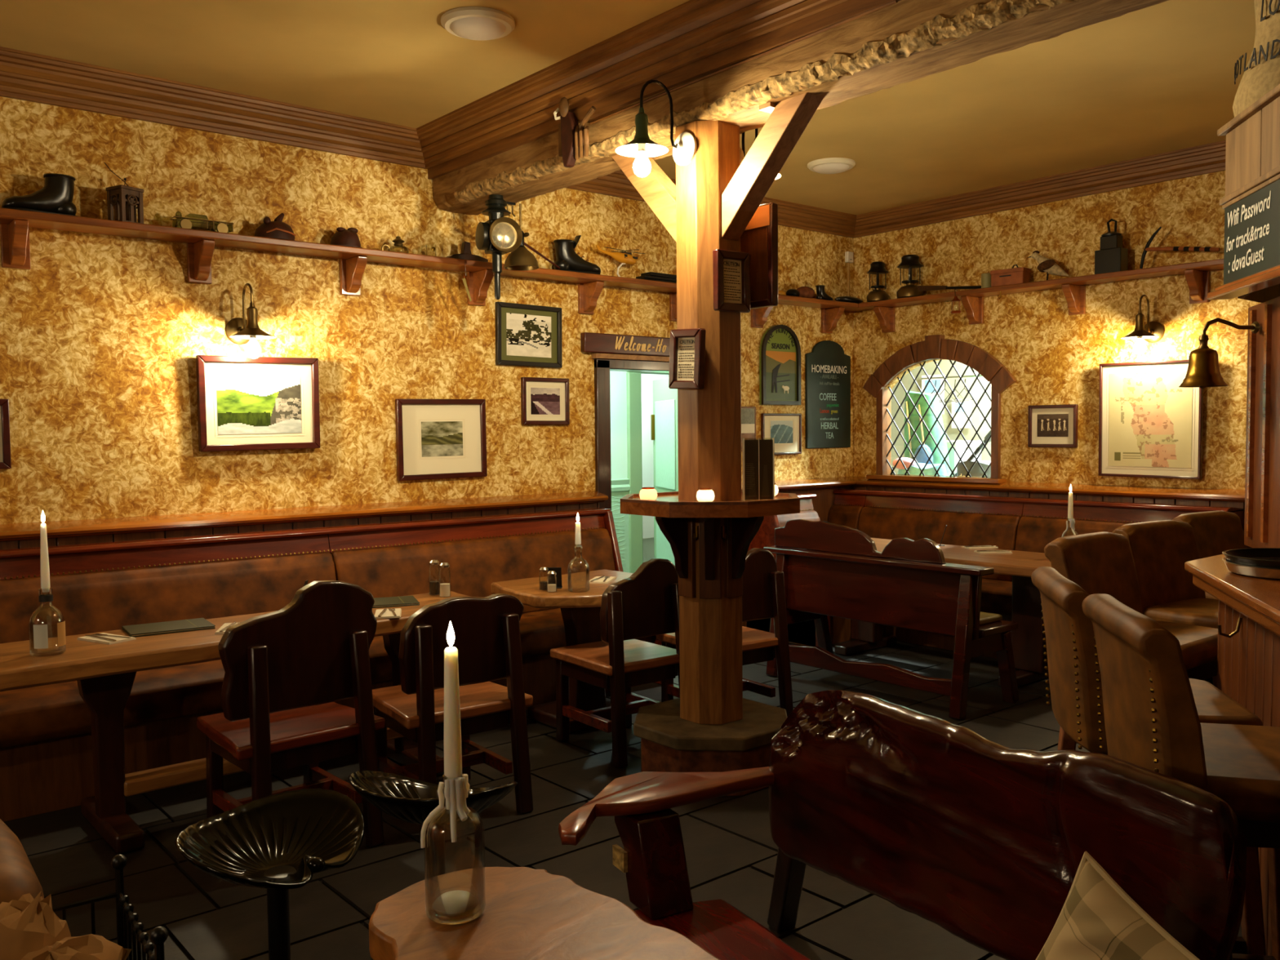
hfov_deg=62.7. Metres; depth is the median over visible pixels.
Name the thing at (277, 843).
stool
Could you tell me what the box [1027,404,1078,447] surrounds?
framed picture
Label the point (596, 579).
knife
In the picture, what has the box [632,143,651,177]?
bulb
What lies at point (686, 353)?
print
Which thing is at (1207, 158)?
trim
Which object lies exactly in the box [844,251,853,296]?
sensor
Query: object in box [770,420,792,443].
print
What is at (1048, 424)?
print
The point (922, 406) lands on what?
greens
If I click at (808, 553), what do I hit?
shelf
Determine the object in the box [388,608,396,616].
fork
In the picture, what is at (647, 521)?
heater
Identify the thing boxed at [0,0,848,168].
trim
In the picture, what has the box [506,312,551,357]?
print
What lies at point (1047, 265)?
bird
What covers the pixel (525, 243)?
stick
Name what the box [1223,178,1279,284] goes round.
chalkboard
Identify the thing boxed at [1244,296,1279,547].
pillar
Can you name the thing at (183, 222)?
car
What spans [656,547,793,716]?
carved chair
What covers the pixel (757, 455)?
menu stand
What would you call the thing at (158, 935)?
basket
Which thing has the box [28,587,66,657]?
glass bottle
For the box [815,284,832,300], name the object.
boot
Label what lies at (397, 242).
oil lamp
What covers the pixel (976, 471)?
bag
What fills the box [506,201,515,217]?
hook rack
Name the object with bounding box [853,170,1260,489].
wall
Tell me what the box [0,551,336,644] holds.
cushion
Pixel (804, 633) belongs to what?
banquette
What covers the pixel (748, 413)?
framed picture
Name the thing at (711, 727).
post
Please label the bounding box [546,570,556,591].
glass shaker
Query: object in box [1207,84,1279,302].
canopy
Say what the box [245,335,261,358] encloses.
bulb
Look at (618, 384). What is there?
wall
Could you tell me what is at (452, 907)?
glass bottle
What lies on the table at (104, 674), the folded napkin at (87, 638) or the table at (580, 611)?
the folded napkin at (87, 638)
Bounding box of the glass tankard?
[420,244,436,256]
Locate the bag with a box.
[956,460,991,477]
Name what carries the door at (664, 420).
in the wall
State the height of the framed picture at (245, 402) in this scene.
0.483 m
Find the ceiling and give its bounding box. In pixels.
[0,0,1255,214]
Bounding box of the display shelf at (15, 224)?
[0,207,871,333]
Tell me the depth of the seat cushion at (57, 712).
4.39 m
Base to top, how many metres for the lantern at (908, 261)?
0.326 m
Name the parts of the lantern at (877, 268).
tank, glass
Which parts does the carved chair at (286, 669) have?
leg, seat rail, leg, seat, backrest, leg, rail, seat rail, leg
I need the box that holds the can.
[503,203,538,271]
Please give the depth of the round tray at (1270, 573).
3.06 m
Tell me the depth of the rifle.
7.64 m
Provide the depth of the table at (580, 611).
5.32 m
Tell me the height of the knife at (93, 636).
0.005 m
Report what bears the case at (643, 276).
on the case at (640, 277)
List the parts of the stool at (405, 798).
seat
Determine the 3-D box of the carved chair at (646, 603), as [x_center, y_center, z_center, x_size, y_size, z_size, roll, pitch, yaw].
[-0.085,0.816,4.992,0.476,0.900,0.555,-3,3,-37]
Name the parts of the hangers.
rail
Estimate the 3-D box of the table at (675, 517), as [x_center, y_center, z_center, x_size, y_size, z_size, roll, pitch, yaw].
[0.305,0.280,4.549,0.750,0.422,0.750,-3,4,-40]
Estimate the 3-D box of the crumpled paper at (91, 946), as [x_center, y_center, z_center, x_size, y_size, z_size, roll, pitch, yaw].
[-1.184,1.022,2.126,0.218,0.176,0.246,-1,3,-2]
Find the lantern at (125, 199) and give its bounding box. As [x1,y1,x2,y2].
[104,162,143,223]
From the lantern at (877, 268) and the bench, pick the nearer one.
the bench
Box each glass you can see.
[639,487,657,500]
[696,488,715,501]
[774,483,778,496]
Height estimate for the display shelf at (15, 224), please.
0.225 m
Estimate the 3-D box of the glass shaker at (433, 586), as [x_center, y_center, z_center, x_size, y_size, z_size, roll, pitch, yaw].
[-0.986,0.467,5.037,0.054,0.168,0.053,-3,4,-40]
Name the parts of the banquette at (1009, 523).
rail, panel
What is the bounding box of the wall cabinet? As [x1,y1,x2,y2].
[740,202,777,309]
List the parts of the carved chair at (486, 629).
leg, seat rail, leg, seat, backrest, leg, rail, seat rail, leg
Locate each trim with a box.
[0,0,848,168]
[0,490,608,541]
[0,502,599,550]
[565,140,1226,238]
[611,478,630,491]
[741,475,1244,502]
[742,485,1250,626]
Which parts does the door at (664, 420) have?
handle, panel, panel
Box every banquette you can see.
[0,507,661,822]
[746,493,853,646]
[827,488,1244,684]
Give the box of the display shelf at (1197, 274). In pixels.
[858,258,1223,333]
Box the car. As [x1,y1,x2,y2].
[169,211,233,233]
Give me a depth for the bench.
2.27 m
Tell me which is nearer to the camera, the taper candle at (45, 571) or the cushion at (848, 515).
the taper candle at (45, 571)
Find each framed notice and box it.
[668,328,706,389]
[712,248,750,313]
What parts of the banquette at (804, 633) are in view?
panel, rail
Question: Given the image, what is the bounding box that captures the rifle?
[916,285,981,291]
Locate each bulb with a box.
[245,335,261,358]
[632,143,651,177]
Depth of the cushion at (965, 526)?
7.47 m
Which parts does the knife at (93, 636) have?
blade, handle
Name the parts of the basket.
corner post, corner post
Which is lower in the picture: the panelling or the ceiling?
the panelling
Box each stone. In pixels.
[786,288,799,296]
[796,286,814,297]
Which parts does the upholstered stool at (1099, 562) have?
backrest, seat, seat frame, leg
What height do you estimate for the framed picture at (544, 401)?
0.293 m
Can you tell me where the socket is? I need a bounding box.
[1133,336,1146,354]
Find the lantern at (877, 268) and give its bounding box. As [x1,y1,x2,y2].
[866,261,888,302]
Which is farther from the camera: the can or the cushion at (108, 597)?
the can
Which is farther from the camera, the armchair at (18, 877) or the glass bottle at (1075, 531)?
the glass bottle at (1075, 531)
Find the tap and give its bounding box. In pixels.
[524,232,529,236]
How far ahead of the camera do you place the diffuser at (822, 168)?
6.58 m
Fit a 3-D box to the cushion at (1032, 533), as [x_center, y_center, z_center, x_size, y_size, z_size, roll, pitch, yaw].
[2.968,0.484,6.594,0.176,0.440,1.272,-3,4,-40]
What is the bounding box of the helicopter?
[595,244,644,276]
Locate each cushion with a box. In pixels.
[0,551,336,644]
[0,608,566,748]
[330,528,615,613]
[777,510,820,527]
[827,504,863,529]
[857,506,1021,582]
[980,577,1012,615]
[1014,515,1133,552]
[1035,851,1199,959]
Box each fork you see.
[91,633,131,638]
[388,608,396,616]
[976,550,1003,551]
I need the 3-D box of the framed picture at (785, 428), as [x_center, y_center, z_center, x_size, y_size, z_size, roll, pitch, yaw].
[1.073,-0.348,7.943,0.430,0.310,0.025,-3,4,-40]
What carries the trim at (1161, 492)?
attached to the wall at (1054, 357)
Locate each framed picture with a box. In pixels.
[0,399,11,469]
[195,355,319,452]
[395,399,487,480]
[495,301,562,368]
[520,377,569,424]
[741,406,755,451]
[760,413,801,454]
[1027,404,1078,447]
[1097,360,1203,479]
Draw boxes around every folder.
[121,617,215,637]
[372,595,419,608]
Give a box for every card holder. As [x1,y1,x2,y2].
[546,567,562,588]
[937,524,946,546]
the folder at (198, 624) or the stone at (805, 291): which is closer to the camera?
the folder at (198, 624)
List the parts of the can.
rod, lamp shade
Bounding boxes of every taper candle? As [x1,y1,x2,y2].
[40,510,50,592]
[420,621,471,848]
[575,512,581,546]
[1062,484,1075,537]
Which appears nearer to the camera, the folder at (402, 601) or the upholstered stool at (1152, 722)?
the upholstered stool at (1152, 722)
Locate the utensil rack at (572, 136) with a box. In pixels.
[553,97,595,168]
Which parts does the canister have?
lid, handle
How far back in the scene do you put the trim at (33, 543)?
5.42 m
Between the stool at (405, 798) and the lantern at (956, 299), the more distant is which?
the lantern at (956, 299)
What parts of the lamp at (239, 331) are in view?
arm, lamp shade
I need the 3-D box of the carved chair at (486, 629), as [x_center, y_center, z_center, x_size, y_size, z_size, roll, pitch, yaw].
[-0.775,0.879,4.203,0.538,0.862,0.555,-3,3,-37]
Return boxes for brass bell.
[1178,317,1259,388]
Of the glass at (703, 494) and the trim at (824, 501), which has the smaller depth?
the glass at (703, 494)
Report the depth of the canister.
6.68 m
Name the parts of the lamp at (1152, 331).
lamp shade, arm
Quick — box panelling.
[611,490,629,573]
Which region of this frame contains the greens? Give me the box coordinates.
[904,390,951,475]
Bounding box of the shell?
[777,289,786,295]
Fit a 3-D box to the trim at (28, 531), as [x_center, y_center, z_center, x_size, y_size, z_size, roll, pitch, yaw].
[-2.565,0.222,4.824,6.070,0.068,0.135,-3,4,-40]
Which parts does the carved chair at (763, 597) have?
leg, seat rail, seat, rail, backrest, leg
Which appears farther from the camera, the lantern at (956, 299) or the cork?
the lantern at (956, 299)
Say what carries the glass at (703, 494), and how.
on the table at (675, 517)
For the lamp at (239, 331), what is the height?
0.376 m
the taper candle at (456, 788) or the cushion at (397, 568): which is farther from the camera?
the cushion at (397, 568)
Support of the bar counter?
on the floor
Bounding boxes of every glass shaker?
[428,560,439,595]
[439,562,450,596]
[538,567,548,590]
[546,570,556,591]
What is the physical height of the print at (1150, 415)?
0.600 m
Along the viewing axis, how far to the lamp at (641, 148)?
4.27 m
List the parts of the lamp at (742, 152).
arm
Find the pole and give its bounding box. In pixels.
[955,430,991,475]
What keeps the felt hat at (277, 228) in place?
on the display shelf at (15, 224)
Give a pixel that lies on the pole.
(980, 446)
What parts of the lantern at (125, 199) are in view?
corner post, wire handle, corner post, lid, corner post, corner post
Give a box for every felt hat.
[254,213,296,240]
[330,226,362,248]
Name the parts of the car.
rail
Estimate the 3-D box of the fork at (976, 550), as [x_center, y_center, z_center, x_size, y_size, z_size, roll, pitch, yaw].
[2.191,0.440,6.535,0.190,0.003,0.026,-1,3,-9]
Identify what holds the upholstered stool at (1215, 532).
on the floor
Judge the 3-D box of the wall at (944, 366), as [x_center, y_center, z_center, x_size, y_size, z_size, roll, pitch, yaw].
[2.558,-0.744,8.805,1.520,1.800,3.000,-3,4,-40]
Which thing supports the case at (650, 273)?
on the case at (643, 276)
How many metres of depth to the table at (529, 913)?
1.78 m
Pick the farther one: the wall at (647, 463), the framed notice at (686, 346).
the wall at (647, 463)
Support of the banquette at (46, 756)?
on the floor
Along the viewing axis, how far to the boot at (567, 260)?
6.46 m
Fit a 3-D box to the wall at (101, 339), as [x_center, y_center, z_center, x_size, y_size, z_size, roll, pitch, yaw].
[-1.615,-0.345,5.791,8.810,3.170,0.150,-3,4,-40]
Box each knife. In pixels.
[85,635,115,641]
[219,621,236,631]
[377,608,386,617]
[590,575,604,582]
[971,545,996,546]
[976,551,1011,551]
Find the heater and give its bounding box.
[642,515,653,539]
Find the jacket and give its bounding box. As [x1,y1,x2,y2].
[892,457,947,475]
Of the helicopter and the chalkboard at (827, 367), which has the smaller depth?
the helicopter
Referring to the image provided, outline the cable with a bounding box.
[589,0,897,124]
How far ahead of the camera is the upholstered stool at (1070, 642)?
2.61 m
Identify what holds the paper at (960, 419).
attached to the wall at (944, 366)
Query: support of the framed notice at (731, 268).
attached to the post
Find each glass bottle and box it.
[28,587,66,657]
[424,773,485,924]
[567,544,589,592]
[1061,518,1078,537]
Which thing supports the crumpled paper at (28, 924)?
in the basket
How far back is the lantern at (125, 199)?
4.84 m
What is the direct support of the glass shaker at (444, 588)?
on the table at (104, 674)
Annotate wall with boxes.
[0,96,853,524]
[609,370,669,479]
[640,373,668,562]
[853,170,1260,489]
[890,360,991,474]
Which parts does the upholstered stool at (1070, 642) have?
leg, backrest, seat, rail, leg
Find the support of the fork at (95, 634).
on the folded napkin at (87, 638)
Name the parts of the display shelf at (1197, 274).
bracket plate, bracket plate, bracket plate, bracket plate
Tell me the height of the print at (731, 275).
0.130 m
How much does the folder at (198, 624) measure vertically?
0.013 m
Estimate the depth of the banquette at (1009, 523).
7.20 m
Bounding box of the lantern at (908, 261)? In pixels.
[896,254,924,298]
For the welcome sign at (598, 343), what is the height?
0.125 m
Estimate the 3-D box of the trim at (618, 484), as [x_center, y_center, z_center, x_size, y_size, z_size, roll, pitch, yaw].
[-0.876,0.075,8.077,2.050,0.100,0.035,-3,4,-40]
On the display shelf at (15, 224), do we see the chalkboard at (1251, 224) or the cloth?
the cloth
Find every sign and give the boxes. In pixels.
[580,332,670,356]
[759,324,800,404]
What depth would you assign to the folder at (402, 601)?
4.76 m
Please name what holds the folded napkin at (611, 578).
on the table at (580, 611)
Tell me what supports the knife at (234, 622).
on the folded napkin at (224, 624)
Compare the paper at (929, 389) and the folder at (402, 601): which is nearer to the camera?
the folder at (402, 601)
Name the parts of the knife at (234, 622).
handle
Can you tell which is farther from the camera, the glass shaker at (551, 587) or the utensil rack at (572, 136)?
the glass shaker at (551, 587)
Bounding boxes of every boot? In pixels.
[1,173,77,216]
[553,235,600,274]
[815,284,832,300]
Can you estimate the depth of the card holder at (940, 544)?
6.91 m
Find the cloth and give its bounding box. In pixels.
[835,296,862,303]
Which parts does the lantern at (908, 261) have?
tank, glass, guard rod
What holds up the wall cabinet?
attached to the post
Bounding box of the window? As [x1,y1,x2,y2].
[862,334,1016,484]
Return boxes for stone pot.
[981,272,991,288]
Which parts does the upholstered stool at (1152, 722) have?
backrest, seat, rail, seat frame, leg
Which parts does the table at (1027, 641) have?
leg, leg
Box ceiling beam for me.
[427,0,1168,215]
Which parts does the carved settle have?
leg, rail, leg, panel, leg, rail, seat, leg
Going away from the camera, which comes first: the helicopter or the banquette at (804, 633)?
the helicopter
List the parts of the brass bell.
crown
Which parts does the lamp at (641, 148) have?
lamp shade, arm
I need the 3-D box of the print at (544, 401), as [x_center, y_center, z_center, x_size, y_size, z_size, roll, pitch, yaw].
[-0.588,-0.491,6.535,0.220,0.165,0.001,-3,3,-40]
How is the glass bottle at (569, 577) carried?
on the table at (580, 611)
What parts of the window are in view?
sill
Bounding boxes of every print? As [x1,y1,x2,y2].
[216,374,302,434]
[421,421,462,457]
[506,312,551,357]
[530,387,559,414]
[678,346,694,377]
[724,267,740,300]
[746,465,755,488]
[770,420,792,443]
[924,379,940,392]
[954,402,968,412]
[1037,413,1068,436]
[1108,370,1192,467]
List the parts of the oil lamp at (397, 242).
ring handle, burner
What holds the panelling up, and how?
attached to the wall at (618, 384)
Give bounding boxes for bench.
[558,689,1246,959]
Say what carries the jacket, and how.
on the floor
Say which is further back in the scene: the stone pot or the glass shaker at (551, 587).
the stone pot
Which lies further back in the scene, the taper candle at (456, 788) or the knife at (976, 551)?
the knife at (976, 551)
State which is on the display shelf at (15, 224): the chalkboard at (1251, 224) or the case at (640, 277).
the case at (640, 277)
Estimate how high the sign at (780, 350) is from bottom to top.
0.600 m
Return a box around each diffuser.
[450,17,506,40]
[813,163,849,173]
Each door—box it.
[591,353,678,565]
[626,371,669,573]
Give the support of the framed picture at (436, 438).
attached to the wall at (101, 339)
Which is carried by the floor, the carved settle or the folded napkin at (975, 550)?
the carved settle
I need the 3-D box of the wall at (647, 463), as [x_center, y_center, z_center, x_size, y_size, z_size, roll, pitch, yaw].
[-1.075,-0.228,10.276,4.800,2.500,0.100,-3,4,-40]
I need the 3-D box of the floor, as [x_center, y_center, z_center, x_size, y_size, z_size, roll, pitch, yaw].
[0.929,1.409,2.803,8.720,0.101,7.800,-3,4,-40]
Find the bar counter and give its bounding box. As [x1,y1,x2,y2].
[1184,554,1279,955]
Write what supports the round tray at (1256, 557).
on the round tray at (1270, 573)
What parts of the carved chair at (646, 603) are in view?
leg, seat rail, seat, leg, leg, backrest, rail, leg, seat rail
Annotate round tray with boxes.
[1222,547,1279,568]
[1222,557,1279,580]
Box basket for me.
[52,853,168,959]
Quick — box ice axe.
[1139,226,1220,268]
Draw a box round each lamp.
[225,283,275,358]
[381,235,408,253]
[475,194,522,299]
[615,80,697,177]
[739,128,781,179]
[1120,294,1164,354]
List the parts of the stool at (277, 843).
seat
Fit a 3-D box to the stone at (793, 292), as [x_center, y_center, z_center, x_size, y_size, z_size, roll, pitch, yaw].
[1.142,-1.390,7.832,0.119,0.070,0.096,-3,4,-40]
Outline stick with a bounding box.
[524,242,559,269]
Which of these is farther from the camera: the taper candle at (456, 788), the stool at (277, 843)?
the stool at (277, 843)
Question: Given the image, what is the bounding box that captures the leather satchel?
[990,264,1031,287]
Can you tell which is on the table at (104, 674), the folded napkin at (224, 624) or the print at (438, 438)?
the folded napkin at (224, 624)
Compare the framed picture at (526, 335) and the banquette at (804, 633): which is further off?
the banquette at (804, 633)
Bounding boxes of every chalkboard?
[804,340,850,448]
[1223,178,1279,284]
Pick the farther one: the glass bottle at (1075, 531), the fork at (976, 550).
the fork at (976, 550)
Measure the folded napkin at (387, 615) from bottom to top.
0.008 m
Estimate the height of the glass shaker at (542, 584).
0.113 m
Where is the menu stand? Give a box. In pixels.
[742,437,774,501]
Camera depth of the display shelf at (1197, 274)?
6.99 m
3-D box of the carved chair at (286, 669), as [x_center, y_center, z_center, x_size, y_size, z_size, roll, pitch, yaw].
[-1.297,0.847,3.852,0.568,0.970,0.554,-3,4,-42]
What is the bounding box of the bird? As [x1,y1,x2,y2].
[1027,250,1068,279]
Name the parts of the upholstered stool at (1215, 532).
backrest, seat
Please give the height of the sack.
0.520 m
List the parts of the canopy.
moulding, moulding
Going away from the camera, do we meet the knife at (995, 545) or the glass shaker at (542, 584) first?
the glass shaker at (542, 584)
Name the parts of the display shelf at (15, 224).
bracket plate, bracket plate, bracket plate, bracket plate, bracket plate, bracket plate, bracket plate, bracket plate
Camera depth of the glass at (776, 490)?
4.61 m
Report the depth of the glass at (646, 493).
4.36 m
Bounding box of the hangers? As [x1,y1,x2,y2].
[921,374,982,402]
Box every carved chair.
[196,580,385,847]
[372,593,533,833]
[550,558,679,768]
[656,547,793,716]
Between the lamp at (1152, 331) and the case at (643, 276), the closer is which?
the lamp at (1152, 331)
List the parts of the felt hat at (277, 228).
crown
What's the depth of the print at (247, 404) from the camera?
5.36 m
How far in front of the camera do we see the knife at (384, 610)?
4.48 m
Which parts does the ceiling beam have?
casing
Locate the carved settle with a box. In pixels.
[763,519,1018,719]
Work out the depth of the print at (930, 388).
9.65 m
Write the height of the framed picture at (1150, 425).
0.740 m
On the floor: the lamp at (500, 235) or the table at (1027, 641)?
the table at (1027, 641)
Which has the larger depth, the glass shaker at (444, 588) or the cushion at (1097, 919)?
the glass shaker at (444, 588)
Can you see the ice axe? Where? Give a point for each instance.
(1147, 248)
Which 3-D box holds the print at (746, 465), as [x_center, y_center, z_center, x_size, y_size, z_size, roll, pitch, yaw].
[0.461,-0.016,4.386,0.037,0.106,0.001,-1,3,-9]
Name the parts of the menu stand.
drawn glass, drawn glass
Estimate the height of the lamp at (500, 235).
0.560 m
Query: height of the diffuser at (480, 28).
0.032 m
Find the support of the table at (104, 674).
on the floor
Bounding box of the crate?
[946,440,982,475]
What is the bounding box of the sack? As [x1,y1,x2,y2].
[1232,0,1279,117]
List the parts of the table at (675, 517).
bracket plate, bracket plate, bracket plate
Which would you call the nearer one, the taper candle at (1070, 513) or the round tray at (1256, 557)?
the round tray at (1256, 557)
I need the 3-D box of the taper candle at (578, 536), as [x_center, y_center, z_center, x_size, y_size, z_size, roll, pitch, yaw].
[-0.301,0.242,5.096,0.029,0.166,0.029,-3,4,-40]
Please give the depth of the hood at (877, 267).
8.10 m
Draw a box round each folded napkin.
[76,632,136,644]
[214,622,237,634]
[374,608,401,618]
[589,576,616,583]
[960,545,998,549]
[973,550,1012,553]
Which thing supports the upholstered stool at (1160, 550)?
on the floor
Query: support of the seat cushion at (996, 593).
on the banquette at (1009, 523)
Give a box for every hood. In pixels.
[866,261,888,274]
[897,254,923,268]
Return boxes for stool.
[174,788,364,959]
[347,769,517,959]
[1031,566,1266,955]
[1044,531,1217,687]
[1081,593,1279,959]
[1111,520,1218,628]
[1172,510,1247,599]
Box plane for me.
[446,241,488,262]
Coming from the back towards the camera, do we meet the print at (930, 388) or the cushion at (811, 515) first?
the print at (930, 388)
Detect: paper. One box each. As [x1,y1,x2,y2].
[0,890,71,959]
[22,933,131,959]
[921,374,944,413]
[951,398,971,428]
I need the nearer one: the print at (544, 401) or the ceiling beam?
the ceiling beam
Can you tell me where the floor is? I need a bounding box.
[4,639,1241,959]
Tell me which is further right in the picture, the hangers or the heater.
the hangers
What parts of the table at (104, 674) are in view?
trestle leg, trestle leg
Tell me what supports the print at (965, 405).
attached to the paper at (960, 419)
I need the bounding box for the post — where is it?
[612,92,823,795]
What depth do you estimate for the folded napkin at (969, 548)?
6.73 m
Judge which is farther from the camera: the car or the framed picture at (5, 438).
the car
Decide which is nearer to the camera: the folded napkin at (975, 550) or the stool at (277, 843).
the stool at (277, 843)
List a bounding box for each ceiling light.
[440,6,515,40]
[807,157,855,173]
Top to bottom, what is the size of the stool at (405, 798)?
0.543 m
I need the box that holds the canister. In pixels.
[1094,218,1128,274]
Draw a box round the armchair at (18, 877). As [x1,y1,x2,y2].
[0,818,44,903]
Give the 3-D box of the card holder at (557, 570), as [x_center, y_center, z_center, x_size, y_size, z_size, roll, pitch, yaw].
[-0.424,0.484,5.223,0.070,0.106,0.064,-1,3,0]
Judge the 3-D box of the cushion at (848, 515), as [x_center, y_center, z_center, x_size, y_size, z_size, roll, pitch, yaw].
[1.608,0.420,8.206,0.176,0.440,0.292,-3,4,-40]
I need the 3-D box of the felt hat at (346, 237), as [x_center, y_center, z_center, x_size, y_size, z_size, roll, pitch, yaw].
[-1.579,-1.280,5.542,0.225,0.120,0.210,-3,4,-40]
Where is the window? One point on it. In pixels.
(934, 346)
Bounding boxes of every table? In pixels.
[0,591,470,853]
[368,866,719,959]
[490,568,633,733]
[620,490,799,598]
[835,537,1051,687]
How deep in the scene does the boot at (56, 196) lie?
4.64 m
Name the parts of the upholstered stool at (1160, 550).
seat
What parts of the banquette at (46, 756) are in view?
rail, panel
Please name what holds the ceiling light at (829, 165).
attached to the ceiling
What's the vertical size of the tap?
0.024 m
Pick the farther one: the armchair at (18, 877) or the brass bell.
the brass bell
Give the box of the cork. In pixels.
[462,259,471,301]
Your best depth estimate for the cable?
4.07 m
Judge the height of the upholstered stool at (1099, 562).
1.107 m
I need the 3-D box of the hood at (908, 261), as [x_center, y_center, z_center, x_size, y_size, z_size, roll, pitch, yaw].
[2.037,-1.650,7.910,0.195,0.088,0.193,-3,4,-40]
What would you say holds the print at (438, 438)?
attached to the framed picture at (436, 438)
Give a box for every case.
[635,275,676,281]
[637,277,676,283]
[640,271,676,278]
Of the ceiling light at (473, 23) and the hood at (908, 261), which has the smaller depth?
the ceiling light at (473, 23)

